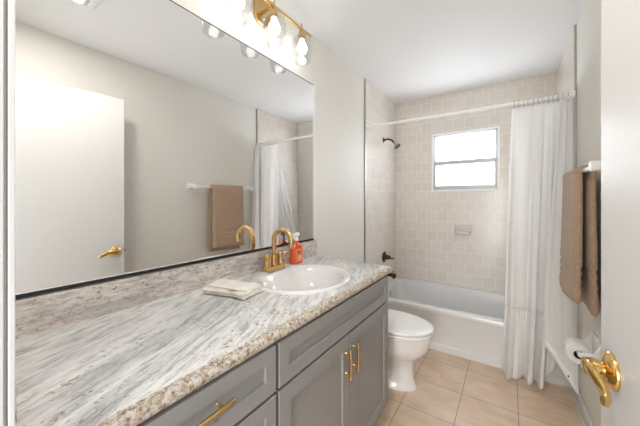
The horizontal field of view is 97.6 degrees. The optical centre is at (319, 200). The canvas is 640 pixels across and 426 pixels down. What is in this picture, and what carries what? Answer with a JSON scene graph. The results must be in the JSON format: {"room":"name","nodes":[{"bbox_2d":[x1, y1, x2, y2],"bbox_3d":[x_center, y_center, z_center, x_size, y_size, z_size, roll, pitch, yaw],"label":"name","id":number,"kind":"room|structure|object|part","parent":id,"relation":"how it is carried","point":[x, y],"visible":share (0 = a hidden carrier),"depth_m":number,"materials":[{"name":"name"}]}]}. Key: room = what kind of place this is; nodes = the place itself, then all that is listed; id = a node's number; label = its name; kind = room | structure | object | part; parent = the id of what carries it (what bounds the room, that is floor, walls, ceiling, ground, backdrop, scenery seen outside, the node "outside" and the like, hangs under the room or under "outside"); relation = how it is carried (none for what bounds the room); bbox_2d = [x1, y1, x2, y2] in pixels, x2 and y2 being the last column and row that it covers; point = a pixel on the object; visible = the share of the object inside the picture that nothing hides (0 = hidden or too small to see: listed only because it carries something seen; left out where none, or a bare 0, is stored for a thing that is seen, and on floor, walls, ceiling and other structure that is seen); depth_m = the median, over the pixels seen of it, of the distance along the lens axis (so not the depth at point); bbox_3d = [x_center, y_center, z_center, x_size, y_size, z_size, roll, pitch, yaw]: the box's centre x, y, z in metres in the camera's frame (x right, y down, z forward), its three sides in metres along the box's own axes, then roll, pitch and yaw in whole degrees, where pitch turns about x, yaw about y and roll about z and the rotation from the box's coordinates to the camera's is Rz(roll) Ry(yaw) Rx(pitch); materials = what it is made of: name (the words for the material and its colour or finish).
{"room":"bathroom","nodes":[
{"label":"bathroom","id":0,"kind":"room"},
{"bbox_2d":[15,0,395,299],"bbox_3d":[-0.050,0.050,2.079,0.129,2.440,3.510,0,0,34],"label":"wall","id":1,"kind":"structure","parent":0,"point":[339,89],"depth_m":2.29,"materials":[{"name":"white paint"}]},
{"bbox_2d":[15,0,314,298],"bbox_3d":[-0.469,-0.273,1.348,0.014,1.093,1.539,0,0,34],"label":"bathroom mirror","id":2,"kind":"object","parent":1,"relation":"attached to","point":[150,137],"visible":1,"depth_m":1.06,"materials":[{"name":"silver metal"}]},
{"bbox_3d":[-0.042,-0.272,1.979,0.014,1.088,0.015,0,0,34],"label":"edge trim","id":3,"kind":"part","parent":2,"relation":"part of","materials":[{"name":"white plastic"}]},
{"bbox_2d":[15,240,316,339],"bbox_3d":[-0.464,0.333,1.350,0.020,0.109,1.553,0,0,34],"label":"backsplash","id":4,"kind":"structure","parent":1,"relation":"attached to","point":[34,315],"depth_m":0.99,"materials":[{"name":"stone"}]},
{"bbox_2d":[224,0,312,66],"bbox_3d":[-0.261,-0.991,1.519,0.167,0.304,0.676,0,0,34],"label":"vanity light","id":5,"kind":"object","parent":1,"relation":"attached to","point":[265,13],"visible":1,"depth_m":1.53,"materials":[{"name":"gold metal"}]},
{"bbox_3d":[-0.383,-0.943,1.309,0.061,0.091,0.061,0,0,34],"label":"bulb","id":6,"kind":"part","parent":5,"relation":"part of","materials":[{"name":"white glass"}]},
{"bbox_3d":[-0.322,-1.058,1.561,0.019,0.170,0.116,0,0,34],"label":"plate","id":7,"kind":"part","parent":5,"relation":"part of","materials":[{"name":"gold metal"}]},
{"bbox_3d":[-0.281,-1.048,1.533,0.082,0.012,0.014,0,0,34],"label":"arm","id":8,"kind":"part","parent":5,"relation":"part of","materials":[{"name":"gold metal"}]},
{"bbox_2d":[270,0,277,19],"bbox_3d":[-0.247,-1.034,1.510,0.041,0.103,0.041,0,0,34],"label":"socket","id":9,"kind":"object","parent":5,"relation":"attached to","point":[273,8],"depth_m":1.50,"materials":[{"name":"gold metal"}]},
{"bbox_3d":[-0.247,-0.919,1.510,0.134,0.158,0.134,0,0,34],"label":"lamp shade","id":10,"kind":"part","parent":5,"relation":"part of","materials":[{"name":"clear glass"}]},
{"bbox_3d":[-0.247,-0.943,1.510,0.061,0.091,0.061,0,0,34],"label":"bulb","id":11,"kind":"part","parent":5,"relation":"part of","materials":[{"name":"white glass"}]},
{"bbox_2d":[299,23,304,40],"bbox_3d":[-0.111,-1.034,1.711,0.041,0.103,0.041,0,0,34],"label":"socket","id":12,"kind":"object","parent":5,"relation":"attached to","point":[301,37],"depth_m":1.70,"materials":[{"name":"gold metal"}]},
{"bbox_3d":[-0.111,-0.919,1.711,0.134,0.158,0.134,0,0,34],"label":"lamp shade","id":13,"kind":"part","parent":5,"relation":"part of","materials":[{"name":"clear glass"}]},
{"bbox_3d":[-0.111,-0.943,1.711,0.061,0.091,0.061,0,0,34],"label":"bulb","id":14,"kind":"part","parent":5,"relation":"part of","materials":[{"name":"white glass"}]},
{"bbox_2d":[364,79,365,262],"bbox_3d":[0.432,0.050,2.681,0.013,2.440,0.014,0,0,34],"label":"trim","id":15,"kind":"structure","parent":1,"relation":"attached to","point":[364,79],"depth_m":2.67,"materials":[{"name":"silver metal"}]},
{"bbox_3d":[0.675,0.050,3.044,0.009,2.440,0.860,0,0,34],"label":"tile panel","id":16,"kind":"part","parent":1,"relation":"part of","materials":[{"name":"beige tile"}]},
{"bbox_2d":[382,251,393,261],"bbox_3d":[0.757,0.615,3.051,0.120,0.120,0.120,0,0,34],"label":"shower valve","id":17,"kind":"object","parent":1,"relation":"attached to","point":[385,256],"visible":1,"depth_m":3.05,"materials":[{"name":"brown metal"}]},
{"bbox_3d":[0.762,0.615,3.042,0.106,0.056,0.056,0,0,40],"label":"lever","id":18,"kind":"part","parent":17,"relation":"part of","materials":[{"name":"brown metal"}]},
{"bbox_2d":[386,271,395,278],"bbox_3d":[0.761,0.798,3.048,0.132,0.072,0.060,0,0,34],"label":"tub spout","id":19,"kind":"object","parent":1,"relation":"attached to","point":[393,275],"visible":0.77,"depth_m":3.02,"materials":[{"name":"brown metal"}]},
{"bbox_2d":[383,138,399,148],"bbox_3d":[0.771,-0.623,3.012,0.186,0.139,0.074,0,0,34],"label":"shower","id":20,"kind":"object","parent":1,"relation":"attached to","point":[396,145],"visible":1,"depth_m":2.99,"materials":[{"name":"brown metal"}]},
{"bbox_2d":[366,90,574,129],"bbox_3d":[1.077,-0.715,2.290,1.501,0.052,0.052,0,0,34],"label":"shower rod","id":21,"kind":"object","parent":1,"relation":"attached to","point":[571,94],"visible":0.99,"depth_m":2.18,"materials":[{"name":"white plastic"}]},
{"bbox_2d":[544,98,578,395],"bbox_3d":[1.562,0.260,1.823,0.159,1.870,0.167,0,0,34],"label":"curtain liner","id":22,"kind":"object","parent":21,"relation":"hanging from","point":[560,310],"visible":0.78,"depth_m":1.83,"materials":[{"name":"fabric"}]},
{"label":"curtain ring","id":23,"kind":"object","parent":21,"relation":"hanging from","visible":0},
{"bbox_2d":[502,101,558,389],"bbox_3d":[1.485,0.286,1.929,0.393,1.947,0.141,0,0,34],"label":"shower curtain","id":24,"kind":"object","parent":23,"relation":"hanging from","point":[533,136],"visible":0.73,"depth_m":1.98,"materials":[{"name":"fabric"}]},
{"bbox_2d":[271,0,585,103],"bbox_3d":[0.626,-1.220,1.623,1.760,0.100,3.510,0,0,34],"label":"ceiling","id":25,"kind":"structure","parent":0,"point":[408,50],"depth_m":1.99,"materials":[{"name":"white paint"}]},
{"bbox_2d":[396,73,556,292],"bbox_3d":[1.575,0.050,3.027,1.520,2.440,0.120,0,0,34],"label":"wall","id":26,"kind":"structure","parent":0,"point":[428,247],"depth_m":3.04,"materials":[{"name":"tile"}]},
{"bbox_2d":[455,225,470,234],"bbox_3d":[1.503,0.308,2.953,0.158,0.107,0.082,0,0,34],"label":"soap dish","id":27,"kind":"object","parent":26,"relation":"attached to","point":[459,229],"visible":1,"depth_m":2.96,"materials":[{"name":"grey ceramic"}]},
{"bbox_2d":[455,231,470,234],"bbox_3d":[1.501,0.336,2.950,0.148,0.033,0.074,0,0,34],"label":"tray","id":28,"kind":"object","parent":27,"relation":"on","point":[456,232],"depth_m":2.93,"materials":[{"name":"grey ceramic"}]},
{"bbox_2d":[432,126,499,191],"bbox_3d":[1.557,-0.427,3.020,0.645,0.645,0.112,0,0,34],"label":"window","id":29,"kind":"structure","parent":26,"relation":"in","point":[465,160],"depth_m":2.98,"materials":[{"name":"white glass"}]},
{"bbox_3d":[1.536,-0.290,2.989,0.591,0.302,0.019,0,0,34],"label":"sash","id":30,"kind":"part","parent":29,"relation":"part of","materials":[{"name":"white glass"}]},
{"bbox_3d":[1.537,-0.289,2.990,0.569,0.268,0.003,0,0,34],"label":"pane","id":31,"kind":"part","parent":29,"relation":"part of","materials":[{"name":"white glass"}]},
{"bbox_3d":[1.536,-0.416,2.988,0.559,0.042,0.020,0,0,34],"label":"meeting rail","id":32,"kind":"part","parent":29,"relation":"part of","materials":[{"name":"silver metal"}]},
{"bbox_3d":[1.547,-0.566,3.005,0.591,0.317,0.016,0,0,34],"label":"sash","id":33,"kind":"part","parent":29,"relation":"part of","materials":[{"name":"white glass"}]},
{"bbox_3d":[1.547,-0.578,3.004,0.577,0.281,0.003,0,0,34],"label":"pane","id":34,"kind":"part","parent":29,"relation":"part of","materials":[{"name":"white glass"}]},
{"bbox_2d":[374,348,582,425],"bbox_3d":[0.626,1.320,1.623,1.760,0.100,3.510,0,0,34],"label":"floor","id":35,"kind":"structure","parent":0,"point":[451,390],"depth_m":1.78,"materials":[{"name":"tile"}]},
{"bbox_2d":[137,344,275,425],"bbox_3d":[-0.499,0.846,0.772,0.609,0.848,0.511,0,0,34],"label":"vanity cabinet","id":36,"kind":"object","parent":35,"relation":"on","point":[243,395],"visible":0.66,"depth_m":0.71,"materials":[{"name":"grey paint"}]},
{"bbox_3d":[-0.262,0.483,0.607,0.032,0.013,0.183,0,0,34],"label":"handle","id":37,"kind":"part","parent":36,"relation":"part of","materials":[{"name":"gold metal"}]},
{"bbox_3d":[-0.280,0.713,0.627,0.020,0.275,0.508,0,0,34],"label":"drawer","id":38,"kind":"part","parent":36,"relation":"part of","materials":[{"name":"grey paint"}]},
{"bbox_2d":[273,276,387,425],"bbox_3d":[-0.090,0.846,1.376,0.609,0.848,0.920,0,0,34],"label":"vanity cabinet","id":39,"kind":"object","parent":35,"relation":"on","point":[332,370],"visible":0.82,"depth_m":1.16,"materials":[{"name":"grey paint"}]},
{"bbox_2d":[15,240,391,425],"bbox_3d":[-0.231,0.349,1.192,0.583,0.143,1.554,0,0,34],"label":"countertop","id":40,"kind":"structure","parent":39,"relation":"on","point":[120,352],"depth_m":0.80,"materials":[{"name":"stone"}]},
{"bbox_2d":[201,278,262,299],"bbox_3d":[-0.365,0.363,1.172,0.230,0.038,0.142,0,0,23],"label":"washcloth","id":41,"kind":"object","parent":40,"relation":"on","point":[242,290],"visible":1,"depth_m":1.14,"materials":[{"name":"white fabric"}]},
{"bbox_2d":[257,227,293,272],"bbox_3d":[-0.204,0.255,1.492,0.164,0.230,0.225,0,0,34],"label":"faucet","id":42,"kind":"object","parent":40,"relation":"on","point":[273,262],"visible":1,"depth_m":1.49,"materials":[{"name":"gold metal"}]},
{"bbox_3d":[-0.279,0.317,1.480,0.039,0.068,0.039,0,0,34],"label":"handle","id":43,"kind":"part","parent":42,"relation":"part of","materials":[{"name":"gold metal"}]},
{"bbox_3d":[-0.250,0.359,1.523,0.054,0.022,0.152,0,0,34],"label":"plate","id":44,"kind":"part","parent":42,"relation":"part of","materials":[{"name":"gold metal"}]},
{"bbox_3d":[-0.221,0.317,1.566,0.039,0.068,0.039,0,0,34],"label":"handle","id":45,"kind":"part","parent":42,"relation":"part of","materials":[{"name":"gold metal"}]},
{"bbox_3d":[-0.201,0.245,1.490,0.156,0.210,0.037,0,0,34],"label":"spout","id":46,"kind":"part","parent":42,"relation":"part of","materials":[{"name":"gold metal"}]},
{"bbox_2d":[290,232,302,264],"bbox_3d":[-0.147,0.290,1.728,0.047,0.188,0.092,0,0,34],"label":"soap dispenser","id":47,"kind":"object","parent":40,"relation":"on","point":[296,254],"visible":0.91,"depth_m":1.71,"materials":[{"name":"orange plastic"}]},
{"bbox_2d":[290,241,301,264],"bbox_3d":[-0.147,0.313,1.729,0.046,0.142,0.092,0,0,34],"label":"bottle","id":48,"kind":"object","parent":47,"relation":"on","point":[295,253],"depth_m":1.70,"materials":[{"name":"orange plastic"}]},
{"bbox_2d":[249,264,350,294],"bbox_3d":[-0.092,0.458,1.402,0.486,0.174,0.528,0,0,34],"label":"sink","id":49,"kind":"object","parent":40,"relation":"in","point":[295,279],"visible":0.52,"depth_m":1.52,"materials":[{"name":"white ceramic"}]},
{"bbox_3d":[-0.006,0.864,1.033,0.020,0.577,0.446,0,0,34],"label":"door","id":50,"kind":"part","parent":39,"relation":"part of","materials":[{"name":"grey paint"}]},
{"bbox_3d":[0.123,0.686,1.177,0.032,0.129,0.013,0,0,34],"label":"handle","id":51,"kind":"part","parent":39,"relation":"part of","materials":[{"name":"gold metal"}]},
{"bbox_3d":[0.162,0.686,1.235,0.032,0.129,0.013,0,0,34],"label":"handle","id":52,"kind":"part","parent":39,"relation":"part of","materials":[{"name":"gold metal"}]},
{"bbox_3d":[0.251,0.864,1.413,0.020,0.577,0.462,0,0,34],"label":"door","id":53,"kind":"part","parent":39,"relation":"part of","materials":[{"name":"grey paint"}]},
{"bbox_2d":[388,309,433,391],"bbox_3d":[0.441,0.920,2.038,0.732,0.700,0.436,0,0,34],"label":"toilet","id":54,"kind":"object","parent":35,"relation":"on","point":[409,335],"visible":0.34,"depth_m":1.86,"materials":[{"name":"white ceramic"}]},
{"bbox_3d":[0.469,1.080,2.018,0.638,0.380,0.356,0,0,34],"label":"bowl","id":55,"kind":"part","parent":54,"relation":"part of","materials":[{"name":"white ceramic"}]},
{"bbox_3d":[0.536,0.876,1.973,0.498,0.018,0.380,0,0,34],"label":"seat","id":56,"kind":"part","parent":54,"relation":"part of","materials":[{"name":"white plastic"}]},
{"bbox_3d":[0.534,0.850,1.974,0.505,0.021,0.384,0,0,34],"label":"lid","id":57,"kind":"part","parent":54,"relation":"part of","materials":[{"name":"white plastic"}]},
{"bbox_2d":[387,277,571,386],"bbox_3d":[1.317,1.094,2.646,1.501,0.352,0.799,0,0,34],"label":"bathtub","id":58,"kind":"object","parent":35,"relation":"on","point":[466,322],"visible":0.39,"depth_m":2.40,"materials":[{"name":"white ceramic"}]},
{"bbox_2d":[429,347,572,388],"bbox_3d":[1.090,1.266,2.313,1.496,0.008,0.007,0,0,34],"label":"trim","id":59,"kind":"structure","parent":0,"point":[429,347],"depth_m":2.19,"materials":[{"name":"white paint"}]},
{"bbox_2d":[557,0,600,425],"bbox_3d":[1.302,0.050,1.166,0.129,2.440,3.510,0,0,34],"label":"wall","id":60,"kind":"structure","parent":0,"point":[589,21],"depth_m":1.60,"materials":[{"name":"white paint"}]},
{"bbox_3d":[1.935,0.050,2.211,0.009,2.440,0.830,0,0,34],"label":"tile panel","id":61,"kind":"part","parent":60,"relation":"part of","materials":[{"name":"beige tile"}]},
{"bbox_2d":[574,25,576,167],"bbox_3d":[1.698,0.000,1.863,0.013,2.340,0.012,0,0,34],"label":"trim","id":62,"kind":"structure","parent":60,"relation":"attached to","point":[575,26],"depth_m":1.86,"materials":[{"name":"silver metal"}]},
{"bbox_2d":[559,164,598,316],"bbox_3d":[1.363,0.191,1.483,0.122,0.728,0.421,0,0,34],"label":"bath towel","id":63,"kind":"object","parent":60,"relation":"attached to","point":[578,277],"visible":1,"depth_m":1.34,"materials":[{"name":"brown fabric"}]},
{"bbox_2d":[561,161,600,181],"bbox_3d":[1.371,-0.145,1.451,0.092,0.072,0.812,0,0,34],"label":"towel bar","id":64,"kind":"object","parent":60,"relation":"attached to","point":[592,165],"visible":0.32,"depth_m":1.15,"materials":[{"name":"white plastic"}]},
{"bbox_3d":[1.164,-0.145,1.144,0.092,0.072,0.072,0,0,34],"label":"post","id":65,"kind":"part","parent":64,"relation":"part of","materials":[{"name":"white plastic"}]},
{"bbox_2d":[572,388,593,425],"bbox_3d":[1.016,1.228,0.864,0.024,0.085,2.407,0,0,34],"label":"baseboard","id":66,"kind":"structure","parent":60,"relation":"attached to","point":[583,411],"depth_m":1.64,"materials":[{"name":"white paint"}]},
{"bbox_2d":[576,331,600,359],"bbox_3d":[1.362,0.754,1.434,0.089,0.135,0.177,0,0,34],"label":"toilet paper holder","id":67,"kind":"object","parent":60,"relation":"attached to","point":[592,342],"visible":0.53,"depth_m":1.39,"materials":[{"name":"white plastic"}]},
{"bbox_2d":[563,337,589,364],"bbox_3d":[1.330,0.773,1.451,0.096,0.096,0.110,0,0,34],"label":"toilet paper roll","id":68,"kind":"object","parent":67,"relation":"on","point":[571,345],"visible":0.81,"depth_m":1.42,"materials":[{"name":"white paper"}]},
{"bbox_3d":[1.407,0.762,1.501,0.089,0.110,0.014,0,0,34],"label":"arm","id":69,"kind":"part","parent":67,"relation":"part of","materials":[{"name":"white plastic"}]},
{"bbox_3d":[1.316,0.762,1.366,0.089,0.110,0.014,0,0,34],"label":"arm","id":70,"kind":"part","parent":67,"relation":"part of","materials":[{"name":"white plastic"}]},
{"bbox_3d":[1.395,0.754,1.412,0.010,0.135,0.177,0,0,34],"label":"plate","id":71,"kind":"part","parent":67,"relation":"part of","materials":[{"name":"white plastic"}]},
{"bbox_3d":[-0.313,0.050,0.233,1.520,2.440,0.126,0,0,34],"label":"wall","id":72,"kind":"structure","parent":0,"visible":0},
{"bbox_2d":[0,0,2,425],"bbox_3d":[-0.098,0.228,0.082,0.865,2.085,0.116,0,0,34],"label":"trim","id":73,"kind":"structure","parent":72,"relation":"attached to","point":[1,1],"depth_m":0.36,"materials":[{"name":"white paint"}]},
{"bbox_2d":[3,0,14,425],"bbox_3d":[-0.063,0.228,0.134,0.865,2.085,0.010,0,0,34],"label":"trim","id":74,"kind":"structure","parent":72,"relation":"attached to","point":[8,5],"depth_m":0.37,"materials":[{"name":"white paint"}]},
{"bbox_2d":[580,0,639,425],"bbox_3d":[0.479,0.236,0.314,0.087,2.043,0.860,0,0,28],"label":"door","id":75,"kind":"structure","parent":72,"relation":"in","point":[616,375],"depth_m":0.60,"materials":[{"name":"white paint"}]},
{"bbox_3d":[0.606,0.387,0.602,0.042,0.050,0.129,0,0,28],"label":"lever","id":76,"kind":"part","parent":75,"relation":"part of","materials":[{"name":"gold metal"}]},
{"bbox_3d":[0.648,0.381,0.631,0.016,0.081,0.081,0,0,28],"label":"handle","id":77,"kind":"part","parent":75,"relation":"part of","materials":[{"name":"gold metal"}]}
]}

